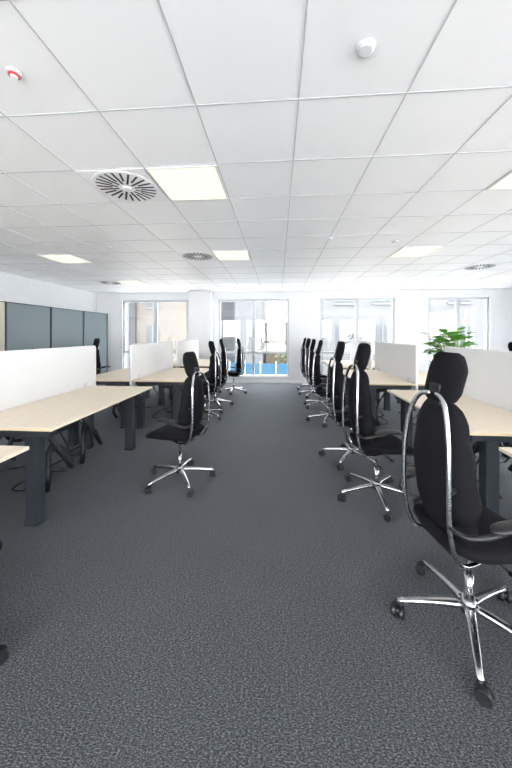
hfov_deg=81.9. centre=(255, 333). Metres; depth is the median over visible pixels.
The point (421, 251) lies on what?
ceiling light panel
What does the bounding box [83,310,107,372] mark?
storage cabinet
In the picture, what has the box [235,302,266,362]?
building
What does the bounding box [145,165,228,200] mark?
ceiling light panel
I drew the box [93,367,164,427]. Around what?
office desk
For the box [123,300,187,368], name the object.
window
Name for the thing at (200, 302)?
wall column
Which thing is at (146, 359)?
screen
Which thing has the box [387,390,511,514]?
office desk
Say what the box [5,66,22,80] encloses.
detector
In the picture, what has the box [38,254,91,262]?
ceiling light panel
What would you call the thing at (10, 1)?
grid
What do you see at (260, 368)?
hoarding
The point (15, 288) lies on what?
wall
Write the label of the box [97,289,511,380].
wall
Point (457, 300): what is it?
window
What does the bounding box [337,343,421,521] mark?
office chair
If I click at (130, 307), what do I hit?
building
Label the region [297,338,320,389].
office chair
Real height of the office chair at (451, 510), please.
1.454 m
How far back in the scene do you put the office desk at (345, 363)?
7.76 m
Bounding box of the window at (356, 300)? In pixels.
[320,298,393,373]
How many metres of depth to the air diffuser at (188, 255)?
5.03 m
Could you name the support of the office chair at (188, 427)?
on the floor
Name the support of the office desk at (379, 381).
on the floor
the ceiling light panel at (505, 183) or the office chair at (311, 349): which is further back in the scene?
the office chair at (311, 349)
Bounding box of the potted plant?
[422,327,476,355]
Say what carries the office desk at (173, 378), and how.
on the floor
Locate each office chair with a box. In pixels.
[0,540,8,665]
[93,338,110,385]
[145,351,216,496]
[202,341,222,420]
[203,339,233,408]
[218,338,246,394]
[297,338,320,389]
[298,338,326,398]
[303,339,331,409]
[306,340,345,427]
[318,341,381,470]
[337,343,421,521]
[390,352,511,708]
[508,342,511,350]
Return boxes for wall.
[0,272,96,311]
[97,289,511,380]
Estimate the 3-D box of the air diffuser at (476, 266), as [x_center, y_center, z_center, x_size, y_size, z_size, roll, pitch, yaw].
[4.471,-1.338,5.891,0.586,0.017,0.586,0,0,4]
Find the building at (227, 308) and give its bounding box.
[220,302,234,370]
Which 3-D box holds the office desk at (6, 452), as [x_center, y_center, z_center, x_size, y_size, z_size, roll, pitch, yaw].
[-2.103,1.150,1.100,1.040,0.800,1.832,0,0,4]
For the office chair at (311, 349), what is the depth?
6.16 m
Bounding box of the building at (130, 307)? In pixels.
[126,303,135,367]
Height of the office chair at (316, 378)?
1.444 m
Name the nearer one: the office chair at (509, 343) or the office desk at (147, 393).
the office chair at (509, 343)
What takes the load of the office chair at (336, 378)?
on the floor
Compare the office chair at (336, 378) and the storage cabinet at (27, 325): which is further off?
the storage cabinet at (27, 325)
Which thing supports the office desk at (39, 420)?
on the floor
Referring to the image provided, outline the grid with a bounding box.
[0,0,511,292]
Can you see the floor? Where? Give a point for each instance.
(245, 620)
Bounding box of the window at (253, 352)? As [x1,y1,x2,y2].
[219,299,288,376]
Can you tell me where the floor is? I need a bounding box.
[0,382,511,767]
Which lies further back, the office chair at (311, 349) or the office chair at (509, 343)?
the office chair at (311, 349)
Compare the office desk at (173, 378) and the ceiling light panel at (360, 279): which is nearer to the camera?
the office desk at (173, 378)
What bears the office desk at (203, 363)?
on the floor
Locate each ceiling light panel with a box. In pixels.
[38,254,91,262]
[115,280,146,284]
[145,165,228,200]
[212,250,250,259]
[354,276,385,281]
[389,246,442,256]
[478,275,511,279]
[485,171,511,189]
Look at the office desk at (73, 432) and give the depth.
4.10 m
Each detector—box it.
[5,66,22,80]
[356,38,375,57]
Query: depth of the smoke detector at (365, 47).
1.37 m
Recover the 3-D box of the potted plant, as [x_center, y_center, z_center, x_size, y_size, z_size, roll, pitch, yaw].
[3.761,0.711,5.664,1.028,1.678,1.070,0,0,4]
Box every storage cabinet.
[0,300,4,350]
[4,300,50,350]
[50,306,83,347]
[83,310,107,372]
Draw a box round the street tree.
[274,338,286,363]
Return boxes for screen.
[0,345,95,410]
[130,342,172,385]
[176,340,198,367]
[350,340,371,369]
[375,342,417,389]
[444,347,511,411]
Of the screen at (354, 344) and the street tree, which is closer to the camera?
the screen at (354, 344)
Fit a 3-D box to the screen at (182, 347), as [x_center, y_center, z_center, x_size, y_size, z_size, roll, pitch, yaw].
[-1.811,0.530,7.928,0.054,0.720,1.900,0,0,4]
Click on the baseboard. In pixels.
(228, 381)
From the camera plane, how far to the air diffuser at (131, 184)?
2.64 m
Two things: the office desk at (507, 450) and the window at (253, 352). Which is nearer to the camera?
the office desk at (507, 450)
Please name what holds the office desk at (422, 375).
on the floor
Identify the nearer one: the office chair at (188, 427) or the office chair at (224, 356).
the office chair at (188, 427)
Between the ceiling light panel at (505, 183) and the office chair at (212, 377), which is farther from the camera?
the office chair at (212, 377)
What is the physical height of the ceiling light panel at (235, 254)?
0.011 m
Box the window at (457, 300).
[428,297,488,368]
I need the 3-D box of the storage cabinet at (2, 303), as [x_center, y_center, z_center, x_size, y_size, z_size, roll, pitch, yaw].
[-5.375,0.430,5.468,0.420,2.240,1.200,0,0,4]
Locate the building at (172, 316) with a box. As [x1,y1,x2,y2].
[136,302,186,358]
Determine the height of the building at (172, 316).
16.000 m
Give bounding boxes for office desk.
[0,386,152,526]
[0,420,78,470]
[0,445,28,469]
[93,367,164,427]
[132,368,208,428]
[145,359,175,398]
[177,359,228,398]
[322,360,369,387]
[343,369,415,434]
[372,361,400,403]
[383,370,427,424]
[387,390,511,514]
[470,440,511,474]
[499,447,511,456]
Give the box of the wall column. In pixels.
[189,290,212,358]
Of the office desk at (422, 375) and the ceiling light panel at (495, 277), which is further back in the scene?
the ceiling light panel at (495, 277)
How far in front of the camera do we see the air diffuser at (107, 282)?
7.66 m
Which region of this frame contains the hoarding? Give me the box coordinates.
[229,361,286,374]
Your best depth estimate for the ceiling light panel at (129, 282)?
7.65 m
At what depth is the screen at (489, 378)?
3.18 m
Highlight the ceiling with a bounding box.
[0,0,511,292]
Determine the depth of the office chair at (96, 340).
7.37 m
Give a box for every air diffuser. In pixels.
[75,168,169,202]
[95,280,123,284]
[176,251,217,260]
[457,263,504,269]
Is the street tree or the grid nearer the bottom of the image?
the street tree
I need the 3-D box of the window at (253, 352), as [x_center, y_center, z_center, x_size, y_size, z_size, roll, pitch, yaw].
[-0.082,0.120,9.443,2.260,2.460,0.120,0,0,4]
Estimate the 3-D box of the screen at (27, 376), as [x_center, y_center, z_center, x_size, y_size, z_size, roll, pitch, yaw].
[-2.481,0.530,3.416,0.054,0.720,2.000,0,0,4]
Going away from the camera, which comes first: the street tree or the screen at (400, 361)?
the screen at (400, 361)
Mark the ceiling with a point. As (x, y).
(122, 54)
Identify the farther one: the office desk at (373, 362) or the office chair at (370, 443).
the office desk at (373, 362)
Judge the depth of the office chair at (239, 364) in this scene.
7.68 m
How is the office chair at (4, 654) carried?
on the floor
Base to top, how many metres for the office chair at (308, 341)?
1.444 m
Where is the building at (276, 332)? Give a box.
[266,322,286,363]
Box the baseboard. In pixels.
[226,380,308,382]
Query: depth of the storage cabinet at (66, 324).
7.76 m

